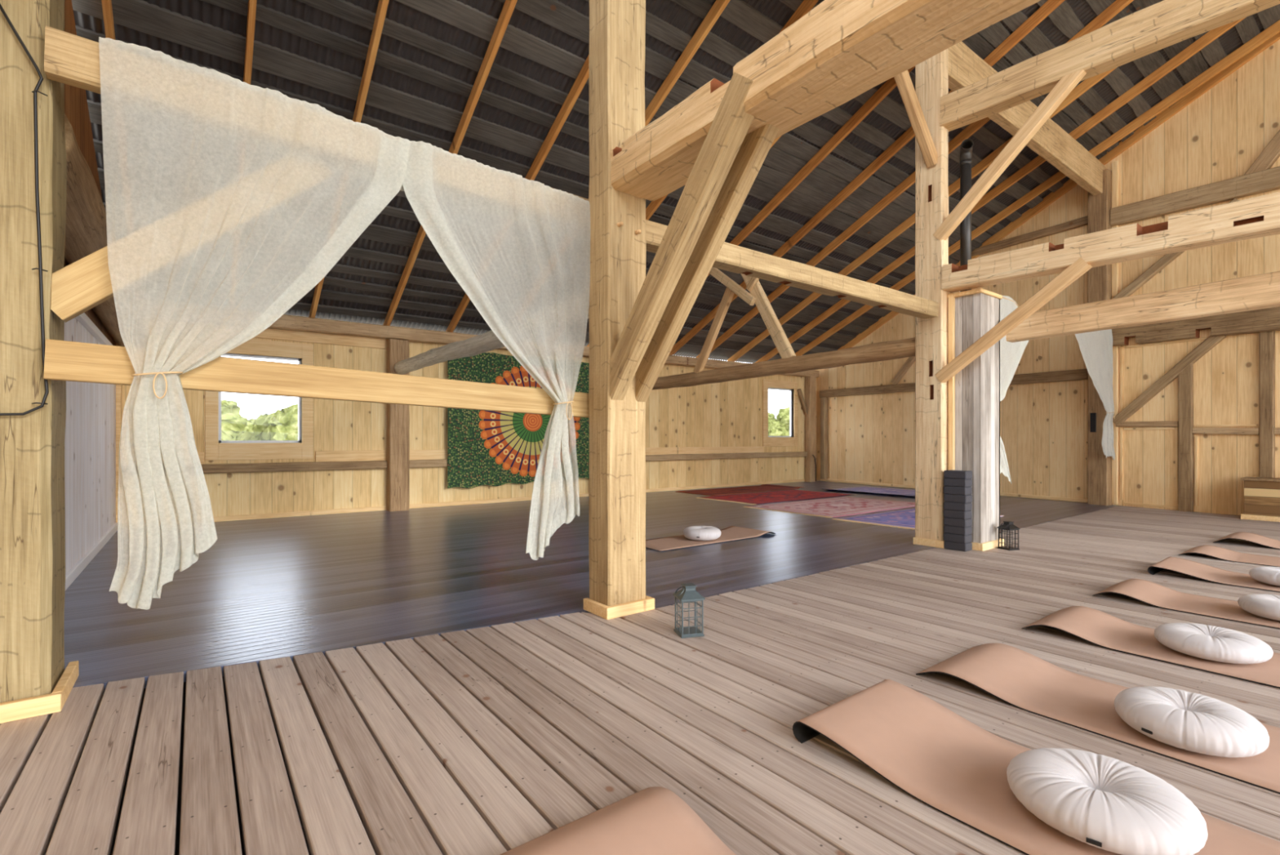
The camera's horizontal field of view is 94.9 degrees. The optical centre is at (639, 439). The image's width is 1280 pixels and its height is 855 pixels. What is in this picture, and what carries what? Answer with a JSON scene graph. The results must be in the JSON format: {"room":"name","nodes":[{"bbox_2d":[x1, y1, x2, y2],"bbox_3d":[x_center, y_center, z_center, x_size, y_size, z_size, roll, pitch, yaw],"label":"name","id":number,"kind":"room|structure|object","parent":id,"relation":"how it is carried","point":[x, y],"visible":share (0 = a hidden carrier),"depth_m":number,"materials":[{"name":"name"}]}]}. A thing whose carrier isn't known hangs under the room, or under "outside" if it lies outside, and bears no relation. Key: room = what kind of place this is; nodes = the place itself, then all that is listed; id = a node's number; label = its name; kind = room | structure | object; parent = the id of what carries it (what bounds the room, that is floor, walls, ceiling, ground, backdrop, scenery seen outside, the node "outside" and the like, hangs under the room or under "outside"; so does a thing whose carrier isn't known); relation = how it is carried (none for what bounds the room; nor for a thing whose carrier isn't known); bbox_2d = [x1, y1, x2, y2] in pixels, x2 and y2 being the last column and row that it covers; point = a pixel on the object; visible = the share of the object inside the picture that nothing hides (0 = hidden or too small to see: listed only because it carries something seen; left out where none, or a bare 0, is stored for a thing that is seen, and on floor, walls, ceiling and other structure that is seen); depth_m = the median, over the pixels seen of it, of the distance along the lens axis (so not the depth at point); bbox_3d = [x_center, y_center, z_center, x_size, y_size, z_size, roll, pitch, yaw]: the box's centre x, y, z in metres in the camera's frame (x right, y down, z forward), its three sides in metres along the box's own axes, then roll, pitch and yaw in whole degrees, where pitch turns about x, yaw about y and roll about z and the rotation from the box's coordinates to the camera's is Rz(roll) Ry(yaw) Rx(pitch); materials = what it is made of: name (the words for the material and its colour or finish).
{"room":"exercise studio","nodes":[
{"label":"exercise studio","id":0,"kind":"room"},
{"bbox_2d":[62,0,116,572],"bbox_3d":[-4.788,-2.040,4.904,0.080,6.420,6.800,0,0,-37],"label":"wall","id":1,"kind":"structure","parent":0,"point":[89,435],"depth_m":5.45,"materials":[{"name":"paint"}]},
{"bbox_2d":[66,521,117,589],"bbox_3d":[-4.877,1.105,5.113,0.030,0.090,6.140,0,0,-37],"label":"baseboard","id":2,"kind":"structure","parent":1,"relation":"attached to","point":[78,567],"depth_m":5.47,"materials":[{"name":"white wood"}]},
{"bbox_2d":[65,115,124,346],"bbox_3d":[-4.709,-1.392,5.152,0.358,0.368,6.105,0,-2,-37],"label":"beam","id":3,"kind":"structure","parent":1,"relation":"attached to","point":[86,226],"depth_m":3.57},
{"bbox_2d":[115,384,121,522],"bbox_3d":[-6.715,0.015,7.559,0.050,2.130,0.060,0,0,-37],"label":"trim","id":4,"kind":"structure","parent":1,"relation":"attached to","point":[118,387],"depth_m":7.53,"materials":[{"name":"brown wood"}]},
{"bbox_2d":[116,314,816,516],"bbox_3d":[-0.951,-0.350,12.032,15.000,3.000,0.100,0,0,-37],"label":"wall","id":5,"kind":"structure","parent":0,"point":[727,413],"depth_m":9.99,"materials":[{"name":"brown wood"}]},
{"bbox_2d":[204,338,313,460],"bbox_3d":[-5.519,-0.575,8.555,1.320,1.730,0.135,0,0,-37],"label":"window","id":6,"kind":"structure","parent":5,"relation":"in","point":[215,448],"depth_m":8.53,"materials":[{"name":"beige wood"}]},
{"bbox_2d":[200,460,386,473],"bbox_3d":[-5.387,0.405,8.539,3.210,0.136,0.108,0,0,-37],"label":"rail","id":7,"kind":"object","parent":5,"relation":"attached to","point":[367,464],"visible":0.72,"depth_m":8.66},
{"bbox_2d":[254,328,386,348],"bbox_3d":[-5.414,-1.550,8.574,3.210,0.160,0.028,0,0,-37],"label":"trim","id":8,"kind":"structure","parent":5,"relation":"attached to","point":[268,333],"depth_m":8.98,"materials":[{"name":"brown wood"}]},
{"bbox_2d":[315,449,386,462],"bbox_3d":[-4.535,0.260,9.236,1.010,0.170,0.033,0,0,-37],"label":"trim","id":9,"kind":"structure","parent":5,"relation":"attached to","point":[377,455],"depth_m":9.20,"materials":[{"name":"brown wood"}]},
{"bbox_2d":[213,478,804,521],"bbox_3d":[-0.972,1.115,11.935,14.350,0.070,0.030,0,0,-37],"label":"baseboard","id":10,"kind":"structure","parent":5,"relation":"attached to","point":[222,518],"depth_m":9.96,"materials":[{"name":"brown wood"}]},
{"bbox_2d":[408,446,763,459],"bbox_3d":[-0.360,0.260,12.394,8.820,0.170,0.033,0,0,-37],"label":"trim","id":11,"kind":"structure","parent":5,"relation":"attached to","point":[413,454],"depth_m":13.24,"materials":[{"name":"brown wood"}]},
{"bbox_2d":[408,451,807,467],"bbox_3d":[0.423,0.400,12.934,10.720,0.139,0.109,0,0,-37],"label":"rail","id":12,"kind":"object","parent":5,"relation":"attached to","point":[443,462],"visible":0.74,"depth_m":13.52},
{"bbox_2d":[762,378,797,446],"bbox_3d":[3.673,-0.685,15.508,1.390,1.730,0.135,0,0,-37],"label":"window","id":13,"kind":"structure","parent":5,"relation":"in","point":[767,441],"depth_m":15.47,"materials":[{"name":"beige wood"}]},
{"bbox_2d":[400,141,591,559],"bbox_3d":[-0.844,-0.462,3.656,1.265,2.466,0.252,0,0,-37],"label":"curtain","id":14,"kind":"object","parent":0,"point":[518,247],"visible":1,"depth_m":3.71,"materials":[{"name":"fabric"}]},
{"bbox_2d":[0,480,1279,854],"bbox_3d":[2.703,1.220,5.963,16.707,0.141,14.250,0,0,-37],"label":"floor","id":15,"kind":"structure","parent":0,"point":[495,739],"depth_m":2.84,"materials":[{"name":"wood"}]},
{"bbox_2d":[0,0,79,723],"bbox_3d":[-2.805,-1.850,2.514,0.530,6.000,0.485,0,0,-37],"label":"timber post","id":16,"kind":"object","parent":15,"relation":"on","point":[33,682],"visible":0.89,"depth_m":2.46,"materials":[{"name":"brown wood"}]},
{"bbox_2d":[0,4,48,415],"bbox_3d":[-2.653,-0.954,2.351,0.405,1.718,0.024,0,0,-37],"label":"cable","id":17,"kind":"object","parent":16,"relation":"attached to","point":[35,91],"visible":0.98,"depth_m":2.45,"materials":[{"name":"metal"}]},
{"bbox_2d":[50,245,113,322],"bbox_3d":[-2.164,-1.048,2.877,1.172,1.053,0.081,0,0,-37],"label":"brace","id":18,"kind":"object","parent":16,"relation":"attached to","point":[84,284],"visible":0.16,"depth_m":2.60,"materials":[{"name":"brown wood"}]},
{"bbox_2d":[386,338,408,511],"bbox_3d":[-3.934,-0.230,9.543,0.306,2.760,0.207,0,0,-37],"label":"timber post","id":19,"kind":"object","parent":15,"relation":"on","point":[397,415],"visible":0.74,"depth_m":9.46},
{"bbox_2d":[499,786,736,854],"bbox_3d":[0.321,1.122,1.022,0.625,0.050,1.802,0,0,-37],"label":"yoga mat","id":20,"kind":"object","parent":15,"relation":"on","point":[653,820],"visible":1,"depth_m":1.66,"materials":[{"name":"rubber"}]},
{"bbox_2d":[583,0,654,619],"bbox_3d":[-0.144,-1.875,3.978,0.390,6.050,0.298,0,0,-37],"label":"timber post","id":21,"kind":"object","parent":15,"relation":"on","point":[617,67],"visible":0.93,"depth_m":3.88,"materials":[{"name":"brown wood"}]},
{"bbox_2d":[44,26,588,200],"bbox_3d":[-1.385,-1.588,3.297,2.771,0.196,0.096,2,-1,-37],"label":"beam","id":22,"kind":"structure","parent":21,"relation":"attached to","point":[68,58],"depth_m":2.48,"materials":[{"name":"brown wood"}]},
{"bbox_2d":[98,36,409,609],"bbox_3d":[-1.824,-0.500,2.925,1.280,2.496,0.258,0,0,-37],"label":"curtain","id":23,"kind":"object","parent":22,"relation":"hanging from","point":[228,199],"visible":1,"depth_m":2.69,"materials":[{"name":"fabric"}]},
{"bbox_2d":[43,338,590,417],"bbox_3d":[-1.379,-0.282,3.289,2.776,0.271,0.062,0,0,-37],"label":"wooden beam","id":24,"kind":"structure","parent":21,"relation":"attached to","point":[68,361],"depth_m":3.02,"materials":[{"name":"brown wood"}]},
{"bbox_2d":[394,314,588,373],"bbox_3d":[-1.966,-1.110,6.835,0.324,0.255,6.541,0,1,-35],"label":"log","id":25,"kind":"object","parent":21,"relation":"attached to","point":[488,340],"visible":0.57,"depth_m":7.36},
{"bbox_2d":[608,77,754,399],"bbox_3d":[0.179,-1.045,3.402,0.119,1.584,1.364,0,0,-37],"label":"knee brace","id":26,"kind":"object","parent":21,"relation":"attached to","point":[726,135],"visible":0.94,"depth_m":3.30,"materials":[{"name":"brown wood"}]},
{"bbox_2d":[635,123,780,400],"bbox_3d":[0.339,-1.045,3.522,0.103,1.582,1.367,0,0,-37],"label":"knee brace","id":27,"kind":"object","parent":21,"relation":"attached to","point":[756,145],"visible":0.71,"depth_m":3.42,"materials":[{"name":"brown wood"}]},
{"bbox_2d":[645,219,938,319],"bbox_3d":[1.544,-1.403,5.169,3.842,0.166,0.166,1,0,-35],"label":"beam","id":28,"kind":"structure","parent":21,"relation":"attached to","point":[731,257],"depth_m":5.03,"materials":[{"name":"brown wood"}]},
{"bbox_2d":[609,0,1039,201],"bbox_3d":[1.690,-1.759,1.623,0.398,0.283,5.750,0,0,-37],"label":"tie beam","id":29,"kind":"structure","parent":21,"relation":"attached to","point":[838,51],"depth_m":2.67,"materials":[{"name":"brown wood"}]},
{"bbox_2d":[673,582,705,638],"bbox_3d":[0.285,1.005,3.478,0.158,0.290,0.148,0,0,-15],"label":"lantern","id":30,"kind":"object","parent":15,"relation":"on","point":[688,593],"visible":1,"depth_m":3.44,"materials":[{"name":"grey metal"}]},
{"bbox_2d":[645,525,775,551],"bbox_3d":[0.740,1.127,6.814,1.802,0.040,0.625,0,0,-37],"label":"yoga mat","id":31,"kind":"object","parent":15,"relation":"on","point":[732,532],"visible":0.89,"depth_m":6.71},
{"bbox_2d":[683,525,720,540],"bbox_3d":[0.711,1.072,6.718,0.435,0.136,0.434,0,0,-37],"label":"cushion","id":32,"kind":"object","parent":31,"relation":"on","point":[693,532],"visible":1,"depth_m":6.56,"materials":[{"name":"beige fabric"}]},
{"bbox_2d":[677,484,803,495],"bbox_3d":[2.315,1.133,13.350,3.004,0.030,1.177,0,0,-37],"label":"rug","id":33,"kind":"object","parent":15,"relation":"on","point":[763,487],"visible":1,"depth_m":13.17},
{"bbox_2d":[695,488,856,504],"bbox_3d":[2.790,1.143,11.890,3.193,0.011,1.587,0,0,-37],"label":"rug","id":34,"kind":"object","parent":15,"relation":"on","point":[772,496],"visible":0.99,"depth_m":11.67,"materials":[{"name":"fabric"}]},
{"bbox_2d":[804,375,816,481],"bbox_3d":[4.670,-0.290,16.071,0.267,2.880,0.185,0,0,-37],"label":"timber post","id":35,"kind":"object","parent":15,"relation":"on","point":[810,381],"visible":0.99,"depth_m":15.99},
{"bbox_2d":[743,496,915,517],"bbox_3d":[3.486,1.142,10.227,3.140,0.011,1.778,0,0,-37],"label":"rug","id":36,"kind":"object","parent":15,"relation":"on","point":[833,507],"visible":0.95,"depth_m":9.97,"materials":[{"name":"fabric"}]},
{"bbox_2d":[822,486,915,497],"bbox_3d":[5.487,1.123,12.801,1.710,0.051,2.421,0,0,-37],"label":"rug","id":37,"kind":"object","parent":15,"relation":"on","point":[895,491],"visible":0.71,"depth_m":12.96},
{"bbox_2d":[832,506,1004,529],"bbox_3d":[4.126,1.143,8.636,2.480,0.011,1.367,0,0,-37],"label":"rug","id":38,"kind":"object","parent":15,"relation":"on","point":[904,517],"visible":0.43,"depth_m":8.43,"materials":[{"name":"fabric"}]},
{"bbox_2d":[913,47,948,548],"bbox_3d":[3.186,-1.780,6.388,0.200,5.860,0.346,0,0,-37],"label":"timber post","id":39,"kind":"object","parent":15,"relation":"on","point":[931,74],"visible":0.73,"depth_m":6.33,"materials":[{"name":"brown wood"}]},
{"bbox_2d":[651,337,915,390],"bbox_3d":[1.133,-1.010,9.197,0.226,0.287,6.706,0,0,-37],"label":"beam","id":40,"kind":"structure","parent":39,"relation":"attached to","point":[902,348],"depth_m":7.78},
{"bbox_2d":[693,287,734,373],"bbox_3d":[1.162,-1.710,9.104,0.092,1.354,0.920,0,0,-37],"label":"strut","id":41,"kind":"object","parent":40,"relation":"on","point":[728,295],"visible":0.91,"depth_m":9.07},
{"bbox_2d":[740,272,795,358],"bbox_3d":[1.778,-1.859,8.341,0.105,1.624,1.030,0,0,-37],"label":"strut","id":42,"kind":"object","parent":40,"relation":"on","point":[784,348],"visible":0.74,"depth_m":8.20,"materials":[{"name":"brown wood"}]},
{"bbox_2d":[708,266,756,305],"bbox_3d":[1.362,-2.300,8.742,0.082,0.755,0.934,0,0,-37],"label":"brace","id":43,"kind":"object","parent":42,"relation":"attached to","point":[717,273],"visible":0.96,"depth_m":8.67,"materials":[{"name":"brown wood"}]},
{"bbox_2d":[893,69,937,167],"bbox_3d":[2.629,-3.770,5.964,1.384,1.676,0.102,0,0,-34],"label":"brace","id":44,"kind":"object","parent":39,"relation":"attached to","point":[903,80],"visible":0.59,"depth_m":6.11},
{"bbox_2d":[948,293,955,470],"bbox_3d":[3.338,-0.240,6.287,0.050,2.620,0.050,0,0,-37],"label":"board","id":45,"kind":"object","parent":39,"relation":"attached to","point":[951,299],"visible":0.66,"depth_m":6.26,"materials":[{"name":"brown wood"}]},
{"bbox_2d":[933,68,1087,240],"bbox_3d":[3.602,-2.770,5.797,0.093,1.316,1.389,0,0,-37],"label":"brace","id":46,"kind":"object","parent":39,"relation":"attached to","point":[1066,84],"visible":0.98,"depth_m":5.72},
{"bbox_2d":[934,257,1092,382],"bbox_3d":[3.607,-1.120,5.775,0.092,1.037,1.371,0,0,-37],"label":"brace","id":47,"kind":"object","parent":39,"relation":"attached to","point":[1074,271],"visible":0.98,"depth_m":5.68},
{"bbox_2d":[948,41,1106,195],"bbox_3d":[5.597,-4.560,8.471,6.548,0.534,0.161,0,0,-37],"label":"diagonal brace","id":48,"kind":"object","parent":39,"relation":"on","point":[1051,143],"visible":0.59,"depth_m":8.64,"materials":[{"name":"brown wood"}]},
{"bbox_2d":[939,0,1279,131],"bbox_3d":[4.982,-3.421,4.057,0.210,0.320,5.662,0,1,-37],"label":"tie beam","id":49,"kind":"structure","parent":39,"relation":"attached to","point":[1165,24],"depth_m":5.17,"materials":[{"name":"brown wood"}]},
{"bbox_2d":[941,191,1279,293],"bbox_3d":[4.996,-1.675,4.055,0.228,0.267,5.641,0,1,-37],"label":"tie beam","id":50,"kind":"structure","parent":39,"relation":"attached to","point":[1256,217],"depth_m":5.00,"materials":[{"name":"brown wood"}]},
{"bbox_2d":[946,288,1004,551],"bbox_3d":[3.557,-0.205,6.421,0.540,2.710,0.570,0,0,-37],"label":"column","id":51,"kind":"structure","parent":15,"relation":"on","point":[977,311],"depth_m":6.19,"materials":[{"name":"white wood"}]},
{"bbox_2d":[959,138,973,291],"bbox_3d":[3.624,-2.430,6.520,0.121,1.740,0.182,0,0,22],"label":"pipe","id":52,"kind":"object","parent":51,"relation":"on","point":[966,150],"visible":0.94,"depth_m":6.50,"materials":[{"name":"metal"}]},
{"bbox_2d":[1005,271,1279,342],"bbox_3d":[5.554,-1.226,4.227,0.188,0.268,5.241,0,-1,-37],"label":"tie beam","id":53,"kind":"structure","parent":51,"relation":"attached to","point":[1260,291],"depth_m":5.29,"materials":[{"name":"brown wood"}]},
{"bbox_2d":[792,679,1279,854],"bbox_3d":[1.381,1.107,1.726,0.625,0.087,1.807,0,0,-37],"label":"yoga mat","id":54,"kind":"object","parent":15,"relation":"on","point":[956,766],"visible":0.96,"depth_m":2.05,"materials":[{"name":"rubber"}]},
{"bbox_2d":[1006,747,1208,854],"bbox_3d":[1.383,1.079,1.768,0.477,0.122,0.470,0,0,-37],"label":"cushion","id":55,"kind":"object","parent":54,"relation":"on","point":[1101,801],"visible":1,"depth_m":1.67,"materials":[{"name":"beige fabric"}]},
{"bbox_2d":[915,642,1279,793],"bbox_3d":[2.138,1.117,2.333,0.625,0.060,1.802,0,0,-37],"label":"yoga mat","id":56,"kind":"object","parent":15,"relation":"on","point":[1020,678],"visible":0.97,"depth_m":2.58,"materials":[{"name":"rubber"}]},
{"bbox_2d":[1114,685,1269,757],"bbox_3d":[2.096,1.074,2.251,0.433,0.132,0.432,0,0,-37],"label":"cushion","id":57,"kind":"object","parent":56,"relation":"on","point":[1193,722],"visible":1,"depth_m":2.15,"materials":[{"name":"beige fabric"}]},
{"bbox_2d":[1087,168,1112,505],"bbox_3d":[8.146,-1.780,10.393,0.207,5.860,0.308,0,0,-29],"label":"timber post","id":58,"kind":"object","parent":15,"relation":"on","point":[1100,206],"visible":0.49,"depth_m":10.32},
{"bbox_2d":[977,287,1018,306],"bbox_3d":[5.971,-1.830,8.492,5.831,0.456,0.014,0,0,-37],"label":"cord","id":59,"kind":"object","parent":58,"relation":"attached to","point":[978,287],"visible":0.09,"depth_m":7.59,"materials":[{"name":"fabric"}]},
{"bbox_2d":[959,291,1028,483],"bbox_3d":[4.554,-0.632,7.407,2.400,2.425,0.049,0,0,-37],"label":"curtain","id":60,"kind":"object","parent":59,"relation":"hanging from","point":[1011,353],"visible":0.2,"depth_m":7.53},
{"bbox_2d":[1075,328,1115,459],"bbox_3d":[7.418,-0.816,9.554,2.160,2.348,0.109,0,0,-37],"label":"curtain","id":61,"kind":"object","parent":59,"relation":"hanging from","point":[1095,347],"visible":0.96,"depth_m":9.88,"materials":[{"name":"fabric"}]},
{"bbox_2d":[1021,605,1279,688],"bbox_3d":[3.105,1.117,3.027,0.625,0.060,1.803,0,0,-37],"label":"yoga mat","id":62,"kind":"object","parent":15,"relation":"on","point":[1100,628],"visible":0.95,"depth_m":3.30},
{"bbox_2d":[1154,622,1273,663],"bbox_3d":[3.039,1.081,3.126,0.453,0.118,0.453,0,0,-37],"label":"cushion","id":63,"kind":"object","parent":62,"relation":"on","point":[1207,642],"visible":1,"depth_m":3.01,"materials":[{"name":"beige fabric"}]},
{"bbox_2d":[1177,364,1193,511],"bbox_3d":[8.751,-0.030,9.410,0.091,2.360,0.175,0,0,-29],"label":"stud","id":64,"kind":"object","parent":15,"relation":"on","point":[1185,378],"visible":1,"depth_m":9.38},
{"bbox_2d":[1092,578,1279,628],"bbox_3d":[4.108,1.117,3.773,0.625,0.060,1.803,0,0,-37],"label":"yoga mat","id":65,"kind":"object","parent":15,"relation":"on","point":[1146,591],"visible":0.97,"depth_m":4.12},
{"bbox_2d":[1237,593,1279,620],"bbox_3d":[4.127,1.081,3.748,0.436,0.118,0.432,0,0,-37],"label":"cushion","id":66,"kind":"object","parent":65,"relation":"on","point":[1268,606],"visible":1,"depth_m":3.74,"materials":[{"name":"beige fabric"}]},
{"bbox_2d":[1147,556,1279,591],"bbox_3d":[5.142,1.112,4.495,0.625,0.078,1.806,0,0,-37],"label":"yoga mat","id":67,"kind":"object","parent":15,"relation":"on","point":[1189,567],"visible":0.98,"depth_m":4.93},
{"bbox_2d":[1248,566,1279,586],"bbox_3d":[5.079,1.081,4.594,0.437,0.118,0.432,0,0,-37],"label":"cushion","id":68,"kind":"object","parent":67,"relation":"on","point":[1268,575],"visible":1,"depth_m":4.59,"materials":[{"name":"beige fabric"}]},
{"bbox_2d":[1177,544,1279,566],"bbox_3d":[6.132,1.122,5.292,0.625,0.050,1.802,0,0,-37],"label":"yoga mat","id":69,"kind":"object","parent":15,"relation":"on","point":[1220,553],"visible":1,"depth_m":5.71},
{"bbox_2d":[1240,476,1279,521],"bbox_3d":[9.278,0.853,8.090,0.480,0.595,1.350,0,0,-37],"label":"bench","id":70,"kind":"object","parent":15,"relation":"on","point":[1261,495],"visible":1,"depth_m":8.33,"materials":[{"name":"brown wood"}]},
{"bbox_2d":[1258,330,1275,477],"bbox_3d":[9.193,-0.240,8.606,0.091,2.780,0.157,0,0,-29],"label":"stud","id":71,"kind":"object","parent":15,"relation":"on","point":[1266,339],"visible":0.77,"depth_m":8.57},
{"bbox_3d":[-0.888,-0.240,11.866,0.227,2.780,0.186,0,0,-37],"label":"timber post","id":72,"kind":"object","parent":15,"relation":"on","visible":0},
{"bbox_2d":[447,352,589,488],"bbox_3d":[-1.994,-0.354,11.015,3.250,2.412,0.046,0,0,-37],"label":"tapestry","id":73,"kind":"object","parent":72,"relation":"hanging from","point":[485,447],"visible":0.44,"depth_m":10.58},
{"bbox_2d":[71,0,1279,363],"bbox_3d":[3.818,-4.784,5.721,15.593,5.968,16.120,0,0,-37],"label":"ceiling","id":74,"kind":"structure","parent":0,"point":[430,55],"depth_m":7.43,"materials":[{"name":"metal"}]},
{"bbox_2d":[243,0,256,84],"bbox_3d":[-2.577,-4.656,4.069,0.052,5.869,10.866,0,0,-37],"label":"rafter","id":75,"kind":"object","parent":74,"relation":"attached to","point":[251,10],"visible":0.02,"depth_m":5.42,"materials":[{"name":"brown wood"}]},
{"bbox_2d":[308,0,389,318],"bbox_3d":[-1.779,-4.627,4.673,0.052,5.789,10.865,0,0,-37],"label":"rafter","id":76,"kind":"object","parent":74,"relation":"attached to","point":[382,7],"visible":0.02,"depth_m":5.95,"materials":[{"name":"brown wood"}]},
{"bbox_2d":[267,315,476,344],"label":"plate","id":77,"kind":"object","parent":74,"relation":"attached to","point":[288,322],"depth_m":9.19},
{"bbox_2d":[382,0,517,325],"bbox_3d":[-0.926,-4.595,5.318,0.052,5.702,10.864,0,0,-37],"label":"rafter","id":78,"kind":"object","parent":74,"relation":"attached to","point":[508,6],"visible":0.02,"depth_m":6.60,"materials":[{"name":"brown wood"}]},
{"bbox_2d":[445,53,589,332],"bbox_3d":[-0.104,-4.564,5.940,0.052,5.619,10.864,0,0,-37],"label":"rafter","id":79,"kind":"object","parent":74,"relation":"attached to","point":[580,81],"visible":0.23,"depth_m":7.17,"materials":[{"name":"brown wood"}]},
{"bbox_2d":[645,0,730,126],"bbox_3d":[0.693,-4.535,6.543,0.052,5.539,10.863,0,0,-37],"label":"rafter","id":80,"kind":"object","parent":74,"relation":"attached to","point":[719,6],"visible":0.48,"depth_m":6.73,"materials":[{"name":"brown wood"}]},
{"bbox_2d":[645,0,818,220],"bbox_3d":[1.451,-4.507,7.116,0.052,5.462,10.862,0,0,-37],"label":"rafter","id":81,"kind":"object","parent":74,"relation":"attached to","point":[806,6],"visible":0.02,"depth_m":6.68,"materials":[{"name":"brown wood"}]},
{"bbox_2d":[706,66,915,276],"bbox_3d":[2.990,-4.450,8.280,0.052,5.306,10.860,0,0,-37],"label":"rafter","id":82,"kind":"object","parent":74,"relation":"attached to","point":[890,84],"visible":0.48,"depth_m":8.67,"materials":[{"name":"brown wood"}]},
{"bbox_2d":[668,0,1065,355],"bbox_3d":[3.859,-4.417,8.938,0.052,5.219,10.860,0,0,-37],"label":"rafter","id":83,"kind":"object","parent":74,"relation":"attached to","point":[1050,6],"visible":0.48,"depth_m":9.20,"materials":[{"name":"brown wood"}]},
{"bbox_2d":[696,0,1133,357],"bbox_3d":[4.617,-4.389,9.511,0.052,5.142,10.859,0,0,-37],"label":"rafter","id":84,"kind":"object","parent":74,"relation":"attached to","point":[1117,6],"visible":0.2,"depth_m":10.02,"materials":[{"name":"brown wood"}]},
{"bbox_2d":[727,66,1118,361],"bbox_3d":[5.438,-4.359,10.132,0.052,5.059,10.858,0,0,-37],"label":"rafter","id":85,"kind":"object","parent":74,"relation":"attached to","point":[1089,82],"visible":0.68,"depth_m":10.92,"materials":[{"name":"brown wood"}]},
{"bbox_2d":[755,17,1246,362],"bbox_3d":[6.236,-4.329,10.736,0.052,4.978,10.857,0,0,-37],"label":"rafter","id":86,"kind":"object","parent":74,"relation":"attached to","point":[1211,36],"visible":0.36,"depth_m":9.50,"materials":[{"name":"brown wood"}]},
{"bbox_2d":[795,19,1279,355],"bbox_3d":[6.682,-4.103,11.638,0.052,4.508,9.957,0,0,-37],"label":"rafter","id":87,"kind":"object","parent":74,"relation":"attached to","point":[1273,29],"visible":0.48,"depth_m":9.88,"materials":[{"name":"brown wood"}]},
{"bbox_2d":[838,32,1279,349],"bbox_3d":[7.542,-4.338,11.635,0.055,4.769,10.630,0,0,-29],"label":"rafter","id":88,"kind":"object","parent":74,"relation":"attached to","point":[1167,113],"visible":0.58,"depth_m":10.10,"materials":[{"name":"brown wood"}]},
{"bbox_2d":[814,39,1279,515],"bbox_3d":[9.122,-2.800,8.929,0.105,7.939,17.433,0,0,-29],"label":"wall","id":89,"kind":"structure","parent":0,"point":[1219,135],"depth_m":9.90,"materials":[{"name":"brown wood"}]},
{"bbox_2d":[820,397,827,479],"bbox_3d":[5.047,-0.035,16.093,0.146,2.230,0.166,0,0,-29],"label":"stud","id":90,"kind":"object","parent":89,"relation":"attached to","point":[824,401],"visible":1,"depth_m":16.03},
{"bbox_2d":[819,368,1088,397],"bbox_3d":[6.543,-1.216,13.392,0.127,0.197,6.418,0,1,-29],"label":"rail","id":91,"kind":"object","parent":89,"relation":"attached to","point":[1077,374],"visible":0.65,"depth_m":11.66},
{"bbox_2d":[820,478,1087,502],"bbox_3d":[6.582,1.115,13.414,0.034,0.070,6.518,0,0,-29],"label":"baseboard","id":92,"kind":"structure","parent":89,"relation":"attached to","point":[1005,494],"depth_m":11.84,"materials":[{"name":"brown wood"}]},
{"bbox_2d":[971,215,1088,256],"bbox_3d":[7.532,-3.956,11.612,0.108,0.145,2.405,0,0,-29],"label":"rail","id":93,"kind":"object","parent":89,"relation":"attached to","point":[1082,221],"visible":0.86,"depth_m":11.38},
{"bbox_2d":[1111,160,1118,503],"bbox_3d":[8.304,-1.865,10.261,0.050,5.970,0.090,0,0,-29],"label":"board","id":94,"kind":"object","parent":89,"relation":"attached to","point":[1114,164],"visible":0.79,"depth_m":10.23,"materials":[{"name":"brown wood"}]},
{"bbox_2d":[1120,346,1123,499],"bbox_3d":[8.357,-0.280,10.186,0.030,2.660,0.035,0,0,-29],"label":"trim","id":95,"kind":"structure","parent":89,"relation":"attached to","point":[1121,347],"depth_m":10.18,"materials":[{"name":"brown wood"}]},
{"bbox_2d":[1112,335,1226,425],"bbox_3d":[8.622,-0.959,9.639,0.094,1.442,1.473,0,0,-29],"label":"brace","id":96,"kind":"object","parent":89,"relation":"attached to","point":[1211,342],"visible":0.97,"depth_m":9.58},
{"bbox_2d":[1111,198,1239,298],"bbox_3d":[8.657,-2.984,9.567,0.106,1.334,1.698,0,0,-29],"label":"brace","id":97,"kind":"object","parent":89,"relation":"attached to","point":[1166,260],"visible":0.49,"depth_m":9.78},
{"bbox_2d":[1110,166,1279,226],"bbox_3d":[9.404,-3.765,8.190,0.126,0.532,4.764,0,0,-29],"label":"wooden beam","id":98,"kind":"structure","parent":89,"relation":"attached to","point":[1268,180],"depth_m":9.21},
{"bbox_2d":[1111,306,1279,346],"bbox_3d":[9.385,-1.740,8.180,0.167,0.346,4.751,0,1,-29],"label":"beam","id":99,"kind":"structure","parent":89,"relation":"attached to","point":[1268,319],"depth_m":9.15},
{"bbox_2d":[1244,129,1279,174],"bbox_3d":[9.509,-5.000,8.016,0.105,2.420,1.879,0,0,-29],"label":"brace","id":100,"kind":"object","parent":89,"relation":"attached to","point":[1270,154],"visible":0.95,"depth_m":8.56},
{"label":"outside","id":101,"kind":"structure","parent":0,"visible":0},
{"bbox_3d":[-16.361,1.700,87.934,320.000,0.100,280.000,0,0,-37],"label":"ground","id":102,"kind":"structure","parent":101,"visible":0},
{"bbox_2d":[221,399,297,439],"bbox_3d":[-31.612,-1.021,53.153,27.096,6.672,10.868,0,0,-34],"label":"woodland","id":103,"kind":"object","parent":102,"relation":"on","point":[237,424],"visible":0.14,"depth_m":48.84,"materials":[{"name":"green plant"}]},
{"bbox_2d":[768,406,789,435],"bbox_3d":[30.035,-1.183,85.533,39.485,7.067,19.291,0,0,-37],"label":"woodland","id":104,"kind":"object","parent":102,"relation":"on","point":[780,426],"visible":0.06,"depth_m":81.49,"materials":[{"name":"green plant"}]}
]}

